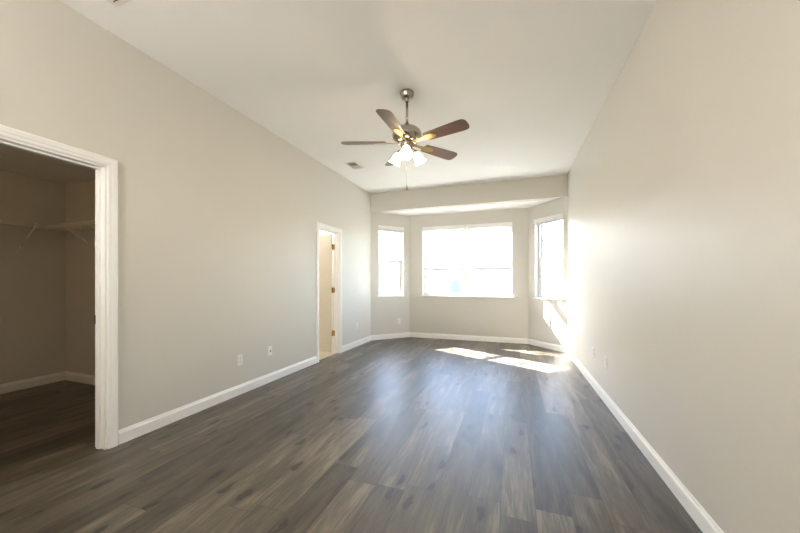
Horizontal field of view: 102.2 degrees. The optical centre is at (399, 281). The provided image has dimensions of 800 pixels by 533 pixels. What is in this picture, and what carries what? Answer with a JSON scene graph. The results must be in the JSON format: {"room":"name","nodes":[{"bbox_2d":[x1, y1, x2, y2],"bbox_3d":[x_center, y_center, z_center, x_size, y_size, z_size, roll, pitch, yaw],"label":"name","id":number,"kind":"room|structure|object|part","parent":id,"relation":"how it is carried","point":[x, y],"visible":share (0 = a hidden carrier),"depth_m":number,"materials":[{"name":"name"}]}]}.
{"room":"empty bedroom","nodes":[
{"label":"empty bedroom","id":0,"kind":"room"},
{"bbox_2d":[0,170,65,383],"bbox_3d":[-4.722,0.000,2.616,0.100,2.440,3.030,0,0,19],"label":"wall","id":1,"kind":"structure","parent":0,"point":[33,276],"depth_m":3.74,"materials":[{"name":"beige paint"}]},
{"bbox_2d":[0,371,64,393],"bbox_3d":[-4.668,1.167,2.597,0.014,0.106,3.030,0,0,19],"label":"baseboard","id":2,"kind":"structure","parent":1,"relation":"attached to","point":[51,378],"depth_m":3.73,"materials":[{"name":"white wood"}]},
{"bbox_2d":[0,219,79,248],"bbox_3d":[-4.526,-0.513,2.554,0.311,0.277,3.007,0,0,19],"label":"wire shelf","id":3,"kind":"object","parent":1,"relation":"attached to","point":[36,225],"visible":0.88,"depth_m":3.60,"materials":[{"name":"white metal"}]},
{"bbox_2d":[0,144,94,183],"bbox_3d":[-3.607,-1.270,2.227,2.463,0.100,3.230,0,0,19],"label":"ceiling","id":4,"kind":"structure","parent":0,"point":[13,160],"depth_m":3.44,"materials":[{"name":"paint"}]},
{"bbox_2d":[66,179,94,375],"bbox_3d":[-3.044,0.000,3.688,2.363,2.440,0.100,0,0,19],"label":"wall","id":5,"kind":"structure","parent":0,"point":[80,196],"depth_m":3.93,"materials":[{"name":"beige paint"}]},
{"bbox_2d":[48,220,94,247],"bbox_3d":[-2.966,-0.513,3.443,2.035,0.277,0.311,0,0,19],"label":"wire shelf","id":6,"kind":"object","parent":5,"relation":"attached to","point":[78,225],"visible":0.31,"depth_m":3.61,"materials":[{"name":"white metal"}]},
{"bbox_2d":[65,371,94,384],"bbox_3d":[-3.063,1.167,3.634,2.363,0.106,0.014,0,0,19],"label":"baseboard","id":7,"kind":"structure","parent":5,"relation":"attached to","point":[69,376],"depth_m":3.91,"materials":[{"name":"white wood"}]},
{"bbox_2d":[0,0,370,429],"bbox_3d":[-2.054,-0.310,2.772,0.110,3.060,8.502,0,0,19],"label":"wall","id":8,"kind":"structure","parent":0,"point":[218,213],"depth_m":2.92,"materials":[{"name":"beige paint"}]},
{"bbox_2d":[0,124,117,449],"bbox_3d":[-2.323,0.156,2.000,0.148,2.128,0.923,0,0,19],"label":"trim","id":9,"kind":"structure","parent":8,"relation":"attached to","point":[106,169],"depth_m":2.35,"materials":[{"name":"white wood"}]},
{"bbox_2d":[118,356,316,444],"bbox_3d":[-1.685,1.167,3.641,0.014,0.106,2.585,0,0,19],"label":"baseboard","id":10,"kind":"structure","parent":8,"relation":"attached to","point":[128,433],"depth_m":3.06,"materials":[{"name":"white wood"}]},
{"bbox_2d":[237,354,242,365],"bbox_3d":[-1.736,0.847,3.503,0.009,0.117,0.072,0,0,19],"label":"wall outlet","id":11,"kind":"object","parent":8,"relation":"attached to","point":[239,357],"visible":1,"depth_m":3.50,"materials":[{"name":"white plastic"}]},
{"bbox_2d":[268,346,271,355],"bbox_3d":[-1.579,0.842,3.934,0.022,0.117,0.072,0,0,19],"label":"cable jack","id":12,"kind":"object","parent":8,"relation":"attached to","point":[269,347],"visible":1,"depth_m":3.93,"materials":[{"name":"white plastic"}]},
{"bbox_2d":[319,234,334,352],"bbox_3d":[-1.430,0.192,5.612,0.644,2.033,0.100,0,0,21],"label":"door","id":13,"kind":"structure","parent":8,"relation":"in","point":[326,246],"depth_m":5.56,"materials":[{"name":"beige wood"}]},
{"bbox_2d":[316,222,341,362],"bbox_3d":[-1.191,0.156,5.247,0.148,2.128,0.761,0,0,19],"label":"trim","id":14,"kind":"structure","parent":8,"relation":"attached to","point":[337,233],"depth_m":5.52,"materials":[{"name":"white wood"}]},
{"bbox_3d":[-1.252,0.156,5.268,0.019,2.128,0.761,0,0,19],"label":"casing","id":15,"kind":"part","parent":14,"relation":"part of","materials":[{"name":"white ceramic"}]},
{"bbox_2d":[342,335,370,351],"bbox_3d":[-0.805,1.167,6.164,0.014,0.106,1.213,0,0,19],"label":"baseboard","id":16,"kind":"structure","parent":8,"relation":"attached to","point":[351,345],"depth_m":6.08,"materials":[{"name":"white wood"}]},
{"bbox_2d":[319,230,332,233],"bbox_3d":[-1.571,-0.080,7.273,1.943,2.600,0.100,0,0,19],"label":"wall","id":17,"kind":"structure","parent":0,"point":[320,231],"depth_m":7.27,"materials":[{"name":"beige paint"}]},
{"bbox_2d":[0,337,702,532],"bbox_3d":[-1.246,1.280,2.915,6.368,0.120,9.304,0,0,19],"label":"floor","id":18,"kind":"structure","parent":0,"point":[406,434],"depth_m":2.23,"materials":[{"name":"grey wood"}]},
{"bbox_2d":[59,0,655,193],"bbox_3d":[-0.221,-1.900,2.191,3.955,0.120,8.612,0,0,19],"label":"ceiling","id":19,"kind":"structure","parent":0,"point":[530,80],"depth_m":2.74,"materials":[{"name":"paint"}]},
{"bbox_2d":[106,0,130,6],"bbox_3d":[-1.836,-1.834,1.948,0.250,0.012,0.350,0,0,19],"label":"ceiling vent","id":20,"kind":"object","parent":19,"relation":"in","point":[115,3],"visible":1,"depth_m":2.12,"materials":[{"name":"metal"}]},
{"bbox_2d":[345,161,363,169],"bbox_3d":[-0.719,-1.834,5.091,0.200,0.012,0.310,0,0,19],"label":"ceiling vent","id":21,"kind":"object","parent":19,"relation":"in","point":[354,165],"visible":1,"depth_m":5.08,"materials":[{"name":"metal"}]},
{"bbox_2d":[341,88,468,190],"bbox_3d":[0.052,-1.360,3.084,1.232,0.960,1.179,0,0,19],"label":"ceiling fan","id":22,"kind":"object","parent":19,"relation":"hanging from","point":[406,135],"visible":1,"depth_m":3.05,"materials":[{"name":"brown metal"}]},
{"bbox_3d":[-0.354,-1.351,3.141,0.435,0.037,0.139,0,0,1],"label":"fan blade","id":23,"kind":"part","parent":22,"relation":"part of","materials":[{"name":"brown wood"}]},
{"bbox_3d":[-0.070,-1.351,2.733,0.139,0.037,0.435,0,0,19],"label":"fan blade","id":24,"kind":"part","parent":22,"relation":"part of","materials":[{"name":"brown wood"}]},
{"bbox_3d":[-0.054,-1.351,3.537,0.139,0.037,0.435,0,0,-17],"label":"fan blade","id":25,"kind":"part","parent":22,"relation":"part of","materials":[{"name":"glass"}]},
{"bbox_3d":[-0.048,-1.213,3.217,0.129,0.139,0.123,0,0,19],"label":"lamp shade","id":26,"kind":"part","parent":22,"relation":"part of","materials":[{"name":"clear glass"}]},
{"bbox_3d":[0.058,-1.213,2.989,0.123,0.139,0.130,0,0,19],"label":"lamp shade","id":27,"kind":"part","parent":22,"relation":"part of","materials":[{"name":"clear glass"}]},
{"bbox_3d":[0.203,-1.213,3.195,0.124,0.139,0.124,0,0,19],"label":"lamp shade","id":28,"kind":"part","parent":22,"relation":"part of","materials":[{"name":"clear glass"}]},
{"bbox_3d":[0.415,-1.351,3.374,0.435,0.037,0.139,0,0,-35],"label":"fan blade","id":29,"kind":"part","parent":22,"relation":"part of","materials":[{"name":"brown wood"}]},
{"bbox_3d":[0.405,-1.351,2.877,0.435,0.037,0.139,0,0,37],"label":"fan blade","id":30,"kind":"part","parent":22,"relation":"part of","materials":[{"name":"brown wood"}]},
{"bbox_2d":[371,212,409,334],"bbox_3d":[-0.236,-0.172,7.022,1.047,2.785,0.160,0,0,-27],"label":"wall","id":31,"kind":"structure","parent":0,"point":[385,311],"depth_m":6.95,"materials":[{"name":"beige paint"}]},
{"bbox_2d":[371,332,409,339],"bbox_3d":[-0.197,1.167,6.945,0.927,0.106,0.014,0,0,-27],"label":"baseboard","id":32,"kind":"structure","parent":31,"relation":"attached to","point":[406,334],"depth_m":6.93,"materials":[{"name":"white wood"}]},
{"bbox_2d":[377,231,404,296],"bbox_3d":[-0.223,-0.436,7.017,0.668,1.508,0.193,0,0,-27],"label":"window","id":33,"kind":"structure","parent":31,"relation":"in","point":[399,294],"depth_m":7.09,"materials":[{"name":"white plastic"}]},
{"bbox_3d":[-0.257,-0.796,7.082,0.538,0.728,0.028,0,0,-27],"label":"sash","id":34,"kind":"part","parent":33,"relation":"part of","materials":[{"name":"white glass"}]},
{"bbox_3d":[-0.241,-0.099,7.052,0.538,0.738,0.028,0,0,-27],"label":"sash","id":35,"kind":"part","parent":33,"relation":"part of","materials":[{"name":"white glass"}]},
{"bbox_3d":[-0.206,0.306,6.983,0.668,0.024,0.118,0,0,-27],"label":"sill","id":36,"kind":"part","parent":33,"relation":"part of","materials":[{"name":"white wood"}]},
{"bbox_2d":[378,225,403,232],"bbox_3d":[-0.202,-0.883,6.975,0.614,0.626,0.088,0,0,-27],"label":"window blind","id":37,"kind":"object","parent":31,"relation":"attached to","point":[381,228],"visible":0.84,"depth_m":6.94,"materials":[{"name":"white plastic"}]},
{"bbox_3d":[-0.209,-1.090,6.990,0.578,0.020,0.050,0,0,-27],"label":"rail","id":38,"kind":"part","parent":37,"relation":"part of","materials":[{"name":"white plastic"}]},
{"bbox_2d":[371,175,566,212],"bbox_3d":[1.151,-1.653,6.199,3.685,0.375,0.140,0,0,19],"label":"wall bay header","id":39,"kind":"structure","parent":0,"point":[549,187],"depth_m":6.04,"materials":[{"name":"beige paint"}]},
{"bbox_2d":[410,208,528,338],"bbox_3d":[1.398,-0.172,6.835,2.575,2.785,0.160,0,0,19],"label":"wall","id":40,"kind":"structure","parent":0,"point":[475,316],"depth_m":6.68,"materials":[{"name":"beige paint"}]},
{"bbox_2d":[421,226,513,297],"bbox_3d":[1.393,-0.436,6.824,1.928,1.508,0.193,0,0,19],"label":"window","id":41,"kind":"structure","parent":40,"relation":"in","point":[465,277],"depth_m":6.83,"materials":[{"name":"white plastic"}]},
{"bbox_2d":[423,225,464,270],"bbox_3d":[0.939,-0.721,6.935,0.918,0.951,0.091,0,0,19],"label":"window blind","id":42,"kind":"object","parent":41,"relation":"attached to","point":[436,265],"visible":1,"depth_m":6.94,"materials":[{"name":"white plastic"}]},
{"bbox_3d":[0.944,-0.273,6.950,0.882,0.055,0.050,0,0,19],"label":"rail","id":43,"kind":"part","parent":42,"relation":"part of","materials":[{"name":"white plastic"}]},
{"bbox_3d":[0.944,-0.708,6.950,0.682,0.865,0.060,0,0,19],"label":"ladder cord","id":44,"kind":"part","parent":42,"relation":"part of","materials":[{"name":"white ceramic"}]},
{"bbox_3d":[0.971,-0.796,7.049,0.854,0.728,0.028,0,0,19],"label":"sash","id":45,"kind":"part","parent":41,"relation":"part of","materials":[{"name":"white glass"}]},
{"bbox_3d":[0.960,-0.099,7.017,0.854,0.738,0.028,0,0,19],"label":"sash","id":46,"kind":"part","parent":41,"relation":"part of","materials":[{"name":"white glass"}]},
{"bbox_3d":[1.380,0.306,6.789,1.928,0.024,0.118,0,0,19],"label":"sill","id":47,"kind":"part","parent":41,"relation":"part of","materials":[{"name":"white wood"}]},
{"bbox_2d":[466,222,511,269],"bbox_3d":[1.817,-0.721,6.629,0.918,0.951,0.091,0,0,19],"label":"window blind","id":48,"kind":"object","parent":41,"relation":"attached to","point":[497,266],"visible":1,"depth_m":6.62,"materials":[{"name":"white plastic"}]},
{"bbox_3d":[1.822,-0.273,6.644,0.882,0.055,0.050,0,0,19],"label":"rail","id":49,"kind":"part","parent":48,"relation":"part of","materials":[{"name":"white plastic"}]},
{"bbox_3d":[1.863,-0.796,6.738,0.854,0.728,0.028,0,0,19],"label":"sash","id":50,"kind":"part","parent":41,"relation":"part of","materials":[{"name":"white glass"}]},
{"bbox_3d":[1.852,-0.099,6.706,0.854,0.738,0.028,0,0,19],"label":"sash","id":51,"kind":"part","parent":41,"relation":"part of","materials":[{"name":"glass"}]},
{"bbox_2d":[410,332,527,343],"bbox_3d":[1.369,1.167,6.753,2.455,0.106,0.014,0,0,19],"label":"baseboard","id":52,"kind":"structure","parent":40,"relation":"attached to","point":[412,334],"depth_m":6.71,"materials":[{"name":"white wood"}]},
{"bbox_2d":[382,199,556,215],"bbox_3d":[1.288,-1.525,6.592,4.045,0.120,0.692,0,0,19],"label":"ceiling","id":53,"kind":"structure","parent":0,"point":[526,204],"depth_m":6.44,"materials":[{"name":"paint"}]},
{"bbox_2d":[529,197,566,346],"bbox_3d":[2.773,-0.172,5.971,0.160,2.785,1.015,0,0,-22],"label":"wall","id":54,"kind":"structure","parent":0,"point":[547,317],"depth_m":5.96,"materials":[{"name":"beige paint"}]},
{"bbox_2d":[528,339,566,352],"bbox_3d":[2.692,1.167,5.938,0.014,0.106,0.895,0,0,-22],"label":"baseboard","id":55,"kind":"structure","parent":54,"relation":"attached to","point":[555,347],"depth_m":5.89,"materials":[{"name":"white wood"}]},
{"bbox_2d":[533,222,564,299],"bbox_3d":[2.777,-0.436,5.932,0.193,1.508,0.710,0,0,-22],"label":"window","id":56,"kind":"structure","parent":54,"relation":"in","point":[541,240],"depth_m":6.18,"materials":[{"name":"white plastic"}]},
{"bbox_3d":[2.845,-0.796,5.959,0.028,0.728,0.580,0,0,-22],"label":"sash","id":57,"kind":"part","parent":56,"relation":"part of","materials":[{"name":"white glass"}]},
{"bbox_2d":[534,213,562,225],"bbox_3d":[2.733,-0.883,5.914,0.088,0.626,0.656,0,0,-22],"label":"window blind","id":58,"kind":"object","parent":56,"relation":"attached to","point":[558,217],"visible":0.86,"depth_m":5.88,"materials":[{"name":"white plastic"}]},
{"bbox_3d":[2.749,-1.095,5.920,0.050,0.020,0.620,0,0,-22],"label":"rail","id":59,"kind":"part","parent":58,"relation":"part of","materials":[{"name":"white plastic"}]},
{"bbox_3d":[2.742,0.306,5.918,0.118,0.024,0.710,0,0,-22],"label":"sill","id":60,"kind":"part","parent":56,"relation":"part of","materials":[{"name":"white ceramic"}]},
{"bbox_3d":[2.813,-0.099,5.946,0.028,0.738,0.580,0,0,-22],"label":"sash","id":61,"kind":"part","parent":56,"relation":"part of","materials":[{"name":"glass"}]},
{"bbox_2d":[567,0,799,532],"bbox_3d":[1.553,-0.310,1.514,0.160,3.060,8.502,0,0,19],"label":"wall","id":62,"kind":"structure","parent":0,"point":[683,188],"depth_m":1.57,"materials":[{"name":"beige paint"}]},
{"bbox_2d":[567,347,723,532],"bbox_3d":[1.484,1.167,1.581,0.014,0.106,8.362,0,0,19],"label":"baseboard","id":63,"kind":"structure","parent":62,"relation":"attached to","point":[703,520],"depth_m":2.03,"materials":[{"name":"white wood"}]},
{"label":"outside","id":64,"kind":"structure","parent":0,"visible":0},
{"bbox_3d":[16.002,1.670,45.890,120.000,0.200,82.800,0,0,19],"label":"lawn","id":65,"kind":"structure","parent":64,"visible":0},
{"bbox_2d":[379,227,508,292],"bbox_3d":[0.685,-0.780,19.883,13.400,4.700,7.800,0,0,19],"label":"sky","id":66,"kind":"structure","parent":65,"relation":"on","point":[502,284],"depth_m":15.73,"materials":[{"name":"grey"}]},
{"bbox_3d":[2.599,-0.350,15.502,0.600,0.560,0.010,0,0,19],"label":"pane","id":67,"kind":"part","parent":66,"relation":"part of","materials":[{"name":"white glass"}]},
{"bbox_3d":[2.599,0.240,15.502,0.600,0.580,0.010,0,0,19],"label":"pane","id":68,"kind":"part","parent":66,"relation":"part of","materials":[{"name":"white glass"}]},
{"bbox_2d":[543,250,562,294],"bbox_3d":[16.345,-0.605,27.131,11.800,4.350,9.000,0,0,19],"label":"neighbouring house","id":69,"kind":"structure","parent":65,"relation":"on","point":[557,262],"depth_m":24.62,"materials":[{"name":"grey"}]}
]}

